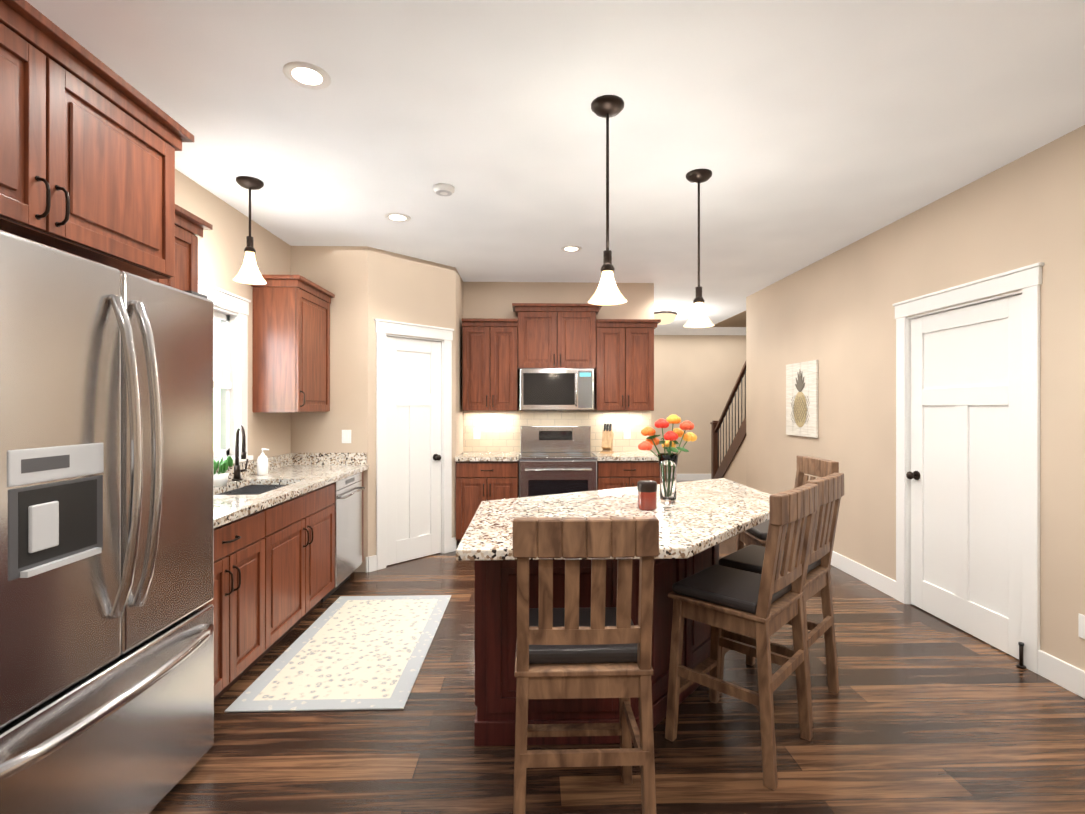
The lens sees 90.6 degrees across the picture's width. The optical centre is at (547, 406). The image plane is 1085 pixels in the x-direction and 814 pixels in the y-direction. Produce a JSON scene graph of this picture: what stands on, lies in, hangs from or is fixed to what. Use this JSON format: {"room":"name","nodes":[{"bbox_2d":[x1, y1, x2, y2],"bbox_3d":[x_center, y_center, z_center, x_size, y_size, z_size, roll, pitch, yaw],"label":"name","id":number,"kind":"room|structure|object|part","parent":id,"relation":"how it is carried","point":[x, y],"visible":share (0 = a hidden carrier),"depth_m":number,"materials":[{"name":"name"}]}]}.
{"room":"kitchen","nodes":[
{"label":"kitchen","id":0,"kind":"room"},
{"bbox_2d":[175,169,290,466],"bbox_3d":[-2.157,0.021,1.632,0.120,2.780,8.640,0,0,-2],"label":"wall","id":1,"kind":"structure","parent":0,"point":[221,248],"depth_m":3.77,"materials":[{"name":"paint"}]},
{"bbox_2d":[0,0,193,278],"bbox_3d":[-1.758,-0.808,1.559,0.668,0.598,1.246,0,0,-2],"label":"upper cabinet","id":2,"kind":"object","parent":1,"relation":"attached to","point":[90,144],"visible":1,"depth_m":1.68,"materials":[{"name":"brown wood"}]},
{"bbox_2d":[149,204,212,292],"bbox_3d":[-1.936,-0.459,2.488,0.368,0.998,0.658,0,0,-2],"label":"upper cabinet","id":3,"kind":"object","parent":1,"relation":"attached to","point":[190,227],"visible":0.08,"depth_m":2.66,"materials":[{"name":"brown wood"}]},
{"bbox_2d":[198,280,252,462],"bbox_3d":[-2.187,-0.194,3.302,0.167,1.148,1.120,0,0,-2],"label":"window","id":4,"kind":"structure","parent":1,"relation":"in","point":[221,298],"depth_m":3.73,"materials":[{"name":"white glass"}]},
{"bbox_3d":[-2.208,-0.150,3.301,0.070,0.974,0.874,0,0,-2],"label":"window sash","id":5,"kind":"part","parent":4,"relation":"part of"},
{"bbox_2d":[251,275,334,411],"bbox_3d":[-1.990,-0.459,4.223,0.368,0.998,0.685,0,0,-2],"label":"upper cabinet","id":6,"kind":"object","parent":1,"relation":"attached to","point":[291,343],"visible":1,"depth_m":3.94,"materials":[{"name":"brown wood"}]},
{"bbox_2d":[291,246,462,571],"bbox_3d":[-1.559,0.019,5.277,1.300,2.780,1.390,0,0,-2],"label":"wall","id":7,"kind":"structure","parent":0,"point":[366,285],"depth_m":4.58,"materials":[{"name":"paint"}]},
{"bbox_2d":[342,430,350,442],"bbox_3d":[-1.717,0.252,4.571,0.080,0.115,0.012,0,0,-2],"label":"switch plate","id":8,"kind":"object","parent":7,"relation":"attached to","point":[346,436],"visible":1,"depth_m":4.57,"materials":[{"name":"white plastic"}]},
{"bbox_2d":[366,537,455,572],"bbox_3d":[-1.225,1.344,4.920,0.675,0.130,0.685,0,0,-2],"label":"baseboard","id":9,"kind":"structure","parent":7,"relation":"attached to","point":[371,563],"depth_m":4.61,"materials":[{"name":"white paint"}]},
{"bbox_2d":[386,336,440,565],"bbox_3d":[-1.238,0.388,4.954,0.461,2.026,0.471,0,0,-2],"label":"pantry door","id":10,"kind":"structure","parent":7,"relation":"in","point":[413,448],"depth_m":4.94,"materials":[{"name":"white paint"}]},
{"bbox_2d":[374,319,453,569],"bbox_3d":[-1.251,0.325,4.964,0.152,2.168,0.842,0,0,42],"label":"door frame","id":11,"kind":"structure","parent":7,"relation":"attached to","point":[385,328],"depth_m":4.89,"materials":[{"name":"white paint"}]},
{"bbox_2d":[26,0,1084,334],"bbox_3d":[1.337,-1.417,3.819,7.500,0.106,13.200,0,0,-2],"label":"ceiling","id":12,"kind":"structure","parent":0,"point":[808,132],"depth_m":2.54,"materials":[{"name":"paint"}]},
{"bbox_2d":[233,176,265,284],"bbox_3d":[-1.807,-1.065,3.253,0.180,0.607,0.180,0,0,-2],"label":"light","id":13,"kind":"object","parent":12,"relation":"hanging from","point":[249,273],"visible":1,"depth_m":3.23,"materials":[{"name":"white glass"}]},
{"bbox_2d":[283,61,330,89],"bbox_3d":[-0.995,-1.366,2.217,0.184,0.006,0.184,0,0,-2],"label":"recessed light","id":14,"kind":"object","parent":12,"relation":"in","point":[312,75],"visible":1,"depth_m":2.21,"materials":[{"name":"white plastic"}]},
{"bbox_2d":[384,213,410,221],"bbox_3d":[-1.085,-1.367,3.875,0.184,0.006,0.184,0,0,-2],"label":"recessed light","id":15,"kind":"object","parent":12,"relation":"in","point":[394,217],"visible":1,"depth_m":3.87,"materials":[{"name":"white plastic"}]},
{"bbox_2d":[433,183,454,195],"bbox_3d":[-0.649,-1.351,3.348,0.132,0.037,0.132,0,0,-2],"label":"smoke detector","id":16,"kind":"object","parent":12,"relation":"attached to","point":[442,189],"visible":1,"depth_m":3.31,"materials":[{"name":"white plastic"}]},
{"bbox_2d":[561,246,581,251],"bbox_3d":[0.202,-1.368,4.645,0.184,0.006,0.184,0,0,-2],"label":"recessed light","id":17,"kind":"object","parent":12,"relation":"in","point":[571,248],"visible":0.98,"depth_m":4.63,"materials":[{"name":"white plastic"}]},
{"bbox_2d":[588,95,626,304],"bbox_3d":[0.270,-0.922,2.426,0.176,0.892,0.176,0,0,-2],"label":"pendant light","id":18,"kind":"object","parent":12,"relation":"hanging from","point":[607,107],"visible":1,"depth_m":2.41,"materials":[{"name":"white glass"}]},
{"bbox_2d":[654,311,677,324],"bbox_3d":[1.685,-1.287,7.832,0.410,0.170,0.410,0,0,-2],"label":"light","id":19,"kind":"object","parent":12,"relation":"attached to","point":[667,317],"visible":0.79,"depth_m":7.68,"materials":[{"name":"white glass"}]},
{"bbox_2d":[683,169,713,327],"bbox_3d":[0.888,-0.923,3.155,0.176,0.892,0.176,0,0,-2],"label":"pendant light","id":20,"kind":"object","parent":12,"relation":"hanging from","point":[698,318],"visible":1,"depth_m":3.13,"materials":[{"name":"white glass"}]},
{"bbox_2d":[463,282,653,451],"bbox_3d":[-0.589,0.019,5.942,3.520,2.780,0.120,0,0,-2],"label":"wall","id":21,"kind":"structure","parent":0,"point":[489,300],"depth_m":5.90,"materials":[{"name":"paint"}]},
{"bbox_2d":[462,318,518,410],"bbox_3d":[-0.604,-0.435,5.694,0.575,0.948,0.368,0,0,-2],"label":"upper cabinet","id":22,"kind":"object","parent":21,"relation":"attached to","point":[490,376],"visible":0.98,"depth_m":5.55,"materials":[{"name":"brown wood"}]},
{"bbox_2d":[463,411,650,451],"bbox_3d":[0.110,0.264,5.896,2.066,0.447,0.010,0,0,-2],"label":"backsplash","id":23,"kind":"structure","parent":21,"relation":"attached to","point":[499,431],"depth_m":5.88,"materials":[{"name":"tile"}]},
{"bbox_2d":[473,428,479,438],"bbox_3d":[-0.776,0.289,5.859,0.074,0.120,0.007,0,0,-2],"label":"electrical outlet","id":24,"kind":"object","parent":23,"relation":"attached to","point":[476,433],"visible":1,"depth_m":5.86,"materials":[{"name":"white plastic"}]},
{"bbox_2d":[624,428,630,438],"bbox_3d":[0.873,0.289,5.910,0.074,0.120,0.007,0,0,-2],"label":"electrical outlet","id":25,"kind":"object","parent":23,"relation":"attached to","point":[627,433],"visible":1,"depth_m":5.91,"materials":[{"name":"white plastic"}]},
{"bbox_2d":[512,303,601,369],"bbox_3d":[0.091,-0.735,5.715,0.931,0.668,0.368,0,0,-2],"label":"upper cabinet","id":26,"kind":"object","parent":21,"relation":"attached to","point":[556,335],"visible":1,"depth_m":5.57,"materials":[{"name":"brown wood"}]},
{"bbox_2d":[520,368,593,409],"bbox_3d":[0.088,-0.181,5.653,0.759,0.430,0.454,0,0,-2],"label":"microwave","id":27,"kind":"object","parent":26,"relation":"attached to","point":[556,388],"visible":1,"depth_m":5.47,"materials":[{"name":"grey metal"}]},
{"bbox_2d":[593,319,660,410],"bbox_3d":[0.832,-0.435,5.738,0.668,0.948,0.368,0,0,-2],"label":"upper cabinet","id":28,"kind":"object","parent":21,"relation":"attached to","point":[624,375],"visible":1,"depth_m":5.59,"materials":[{"name":"brown wood"}]},
{"bbox_2d":[149,481,1084,813],"bbox_3d":[1.337,1.460,3.821,7.500,0.100,13.200,0,0,-2],"label":"floor","id":29,"kind":"structure","parent":0,"point":[923,713],"depth_m":2.25,"materials":[{"name":"brown wood"}]},
{"bbox_2d":[0,230,214,813],"bbox_3d":[-1.658,0.483,1.667,0.839,1.855,0.980,0,0,-2],"label":"fridge","id":30,"kind":"object","parent":29,"relation":"on","point":[107,626],"visible":1,"depth_m":1.59,"materials":[{"name":"grey metal"}]},
{"bbox_2d":[207,510,264,701],"bbox_3d":[-1.788,0.971,2.504,0.665,0.880,0.680,0,0,-2],"label":"base cabinet","id":31,"kind":"object","parent":29,"relation":"on","point":[237,602],"visible":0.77,"depth_m":2.60,"materials":[{"name":"brown wood"}]},
{"bbox_2d":[247,483,334,671],"bbox_3d":[-1.814,0.970,3.349,0.665,0.880,1.010,0,0,-2],"label":"base cabinet","id":32,"kind":"object","parent":29,"relation":"on","point":[299,537],"visible":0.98,"depth_m":3.25,"materials":[{"name":"brown wood"}]},
{"bbox_2d":[214,453,368,527],"bbox_3d":[-1.819,0.460,3.365,0.657,0.139,2.410,0,0,-2],"label":"countertop","id":33,"kind":"structure","parent":32,"relation":"on","point":[298,474],"depth_m":3.67,"materials":[{"name":"stone"}]},
{"bbox_2d":[214,456,232,486],"bbox_3d":[-2.039,0.397,3.335,0.132,0.185,0.120,0,0,-2],"label":"plant","id":34,"kind":"object","parent":33,"relation":"on","point":[221,477],"visible":0.9,"depth_m":3.32,"materials":[{"name":"green plant"}]},
{"bbox_2d":[232,425,247,480],"bbox_3d":[-2.020,0.303,3.520,0.163,0.371,0.193,0,0,-2],"label":"faucet","id":35,"kind":"object","parent":33,"relation":"on","point":[237,474],"visible":1,"depth_m":3.56,"materials":[{"name":"brown metal"}]},
{"bbox_2d":[216,485,286,494],"bbox_3d":[-1.819,0.630,3.323,0.400,0.199,0.680,0,0,-2],"label":"sink","id":36,"kind":"object","parent":33,"relation":"in","point":[253,489],"visible":0.04,"depth_m":3.65,"materials":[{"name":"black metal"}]},
{"bbox_2d":[257,448,268,474],"bbox_3d":[-2.061,0.394,3.886,0.082,0.191,0.072,0,0,-2],"label":"soap bottle","id":37,"kind":"object","parent":33,"relation":"on","point":[262,464],"visible":1,"depth_m":3.86,"materials":[{"name":"white plastic"}]},
{"bbox_2d":[224,595,450,712],"bbox_3d":[-1.106,1.405,3.236,0.820,0.008,1.500,0,0,-2],"label":"rug","id":38,"kind":"object","parent":29,"relation":"on","point":[340,653],"visible":0.98,"depth_m":2.96,"materials":[{"name":"fabric"}]},
{"bbox_2d":[321,472,364,602],"bbox_3d":[-1.827,0.972,4.159,0.669,0.875,0.594,0,0,-2],"label":"dishwasher","id":39,"kind":"object","parent":29,"relation":"on","point":[348,525],"visible":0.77,"depth_m":4.11,"materials":[{"name":"silver metal"}]},
{"bbox_2d":[351,471,362,574],"bbox_3d":[-1.877,0.969,4.514,0.610,0.880,0.110,0,0,-2],"label":"base cabinet","id":40,"kind":"object","parent":29,"relation":"on","point":[362,520],"visible":0.07,"depth_m":4.55,"materials":[{"name":"brown wood"}]},
{"bbox_2d":[456,461,518,546],"bbox_3d":[-0.605,0.969,5.546,0.614,0.880,0.665,0,0,-2],"label":"base cabinet","id":41,"kind":"object","parent":29,"relation":"on","point":[478,483],"visible":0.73,"depth_m":5.25,"materials":[{"name":"brown wood"}]},
{"bbox_2d":[519,426,596,497],"bbox_3d":[0.092,0.809,5.525,0.763,1.200,0.711,0,0,-2],"label":"range","id":42,"kind":"object","parent":29,"relation":"on","point":[557,459],"visible":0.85,"depth_m":5.25,"materials":[{"name":"grey metal"}]},
{"bbox_2d":[513,516,658,813],"bbox_3d":[0.104,0.869,1.790,0.438,1.086,0.492,0,0,-2],"label":"stool","id":43,"kind":"object","parent":29,"relation":"on","point":[573,650],"visible":1,"depth_m":1.60,"materials":[{"name":"brown wood"}]},
{"bbox_2d":[474,544,718,745],"bbox_3d":[0.310,0.965,2.831,1.277,0.890,1.178,0,0,-2],"label":"kitchen island","id":44,"kind":"object","parent":29,"relation":"on","point":[495,634],"visible":0.19,"depth_m":2.24,"materials":[{"name":"brown wood"}]},
{"bbox_2d":[456,478,770,560],"bbox_3d":[0.451,0.500,2.721,1.580,0.039,1.777,0,0,-2],"label":"island countertop","id":45,"kind":"structure","parent":44,"relation":"on","point":[698,516],"depth_m":2.42,"materials":[{"name":"stone"}]},
{"bbox_2d":[637,480,656,510],"bbox_3d":[0.467,0.415,2.523,0.092,0.130,0.092,0,0,-2],"label":"candle jar","id":46,"kind":"object","parent":45,"relation":"on","point":[647,495],"visible":1,"depth_m":2.49,"materials":[{"name":"red glass"}]},
{"bbox_2d":[658,453,678,503],"bbox_3d":[0.602,0.357,2.687,0.104,0.245,0.104,0,0,-2],"label":"vase","id":47,"kind":"object","parent":45,"relation":"on","point":[668,468],"visible":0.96,"depth_m":2.65,"materials":[{"name":"clear glass"}]},
{"bbox_2d":[638,414,696,457],"bbox_3d":[0.602,0.248,2.692,0.315,0.423,0.186,0,0,-2],"label":"flowers","id":48,"kind":"object","parent":47,"relation":"in","point":[670,442],"visible":1,"depth_m":2.66,"materials":[{"name":"multicoloured"}]},
{"bbox_2d":[597,461,659,489],"bbox_3d":[0.806,0.969,5.590,0.652,0.880,0.665,0,0,-2],"label":"base cabinet","id":49,"kind":"object","parent":29,"relation":"on","point":[616,474],"visible":0.38,"depth_m":5.29,"materials":[{"name":"brown wood"}]},
{"bbox_2d":[455,451,657,460],"bbox_3d":[0.118,0.508,5.567,2.061,0.039,0.646,0,0,-2],"label":"countertop","id":50,"kind":"structure","parent":49,"relation":"on","point":[614,456],"depth_m":5.30,"materials":[{"name":"stone"}]},
{"bbox_2d":[600,423,613,453],"bbox_3d":[0.634,0.332,5.712,0.110,0.312,0.186,0,0,18],"label":"knife block","id":51,"kind":"object","parent":50,"relation":"on","point":[607,440],"visible":1,"depth_m":5.68,"materials":[{"name":"brown wood"}]},
{"bbox_2d":[710,361,745,485],"bbox_3d":[3.293,0.000,7.839,1.045,2.853,2.437,0,0,-2],"label":"stair","id":52,"kind":"structure","parent":29,"relation":"on","point":[732,467],"depth_m":8.15,"materials":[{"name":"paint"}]},
{"bbox_2d":[665,483,817,789],"bbox_3d":[0.825,0.869,2.273,0.492,1.086,0.438,0,0,43],"label":"stool","id":53,"kind":"object","parent":29,"relation":"on","point":[764,606],"visible":1,"depth_m":2.17,"materials":[{"name":"brown wood"}]},
{"bbox_2d":[718,473,843,726],"bbox_3d":[1.139,0.869,2.643,0.492,1.086,0.438,0,0,43],"label":"stool","id":54,"kind":"object","parent":29,"relation":"on","point":[750,558],"visible":0.56,"depth_m":2.58,"materials":[{"name":"brown wood"}]},
{"bbox_2d":[736,455,838,596],"bbox_3d":[1.483,0.868,3.385,0.492,1.086,0.438,0,0,-2],"label":"stool","id":55,"kind":"object","parent":29,"relation":"on","point":[813,466],"visible":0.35,"depth_m":3.38,"materials":[{"name":"brown wood"}]},
{"bbox_2d":[654,335,745,473],"bbox_3d":[2.399,0.017,10.316,4.820,2.780,0.120,0,0,-2],"label":"wall","id":56,"kind":"structure","parent":0,"point":[696,377],"depth_m":10.25,"materials":[{"name":"paint"}]},
{"bbox_2d":[676,474,710,480],"bbox_3d":[2.441,1.341,10.250,4.500,0.130,0.015,0,0,-2],"label":"baseboard","id":57,"kind":"structure","parent":56,"relation":"attached to","point":[688,477],"depth_m":10.25,"materials":[{"name":"white paint"}]},
{"bbox_2d":[746,125,1084,670],"bbox_3d":[2.681,0.021,2.086,0.120,2.780,9.250,0,0,-2],"label":"wall","id":58,"kind":"structure","parent":0,"point":[833,314],"depth_m":3.81,"materials":[{"name":"paint"}]},
{"bbox_2d":[786,360,817,437],"bbox_3d":[2.507,-0.076,5.317,0.024,0.730,0.596,0,0,-2],"label":"wall art","id":59,"kind":"object","parent":58,"relation":"attached to","point":[801,398],"visible":1,"depth_m":5.27,"materials":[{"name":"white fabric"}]},
{"bbox_2d":[830,551,1084,698],"bbox_3d":[2.614,1.346,2.084,0.015,0.130,9.250,0,0,-2],"label":"baseboard","id":60,"kind":"structure","parent":58,"relation":"attached to","point":[1064,674],"depth_m":2.81,"materials":[{"name":"white paint"}]},
{"bbox_2d":[906,294,1021,658],"bbox_3d":[2.586,0.389,3.372,0.111,2.026,0.912,0,0,-2],"label":"door","id":61,"kind":"structure","parent":58,"relation":"in","point":[964,475],"depth_m":3.32,"materials":[{"name":"white paint"}]},
{"bbox_2d":[1016,642,1025,668],"bbox_3d":[2.561,1.342,2.903,0.040,0.134,0.040,0,0,-2],"label":"door stop","id":62,"kind":"object","parent":61,"relation":"attached to","point":[1020,665],"visible":1,"depth_m":2.90,"materials":[{"name":"brown metal"}]},
{"bbox_2d":[893,262,1043,673],"bbox_3d":[2.628,0.326,3.380,0.152,2.168,1.142,0,0,-2],"label":"door frame","id":63,"kind":"structure","parent":58,"relation":"attached to","point":[1027,280],"depth_m":2.91,"materials":[{"name":"white paint"}]},
{"bbox_2d":[1078,613,1084,638],"bbox_3d":[2.601,1.068,2.594,0.008,0.115,0.070,0,0,-2],"label":"electrical outlet","id":64,"kind":"object","parent":58,"relation":"attached to","point":[1081,625],"visible":1,"depth_m":2.61,"materials":[{"name":"white plastic"}]},
{"label":"outside","id":65,"kind":"structure","parent":0,"visible":0},
{"bbox_2d":[214,319,219,449],"bbox_3d":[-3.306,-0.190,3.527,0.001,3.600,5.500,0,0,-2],"label":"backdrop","id":66,"kind":"structure","parent":65,"point":[216,390],"depth_m":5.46,"materials":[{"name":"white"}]}
]}

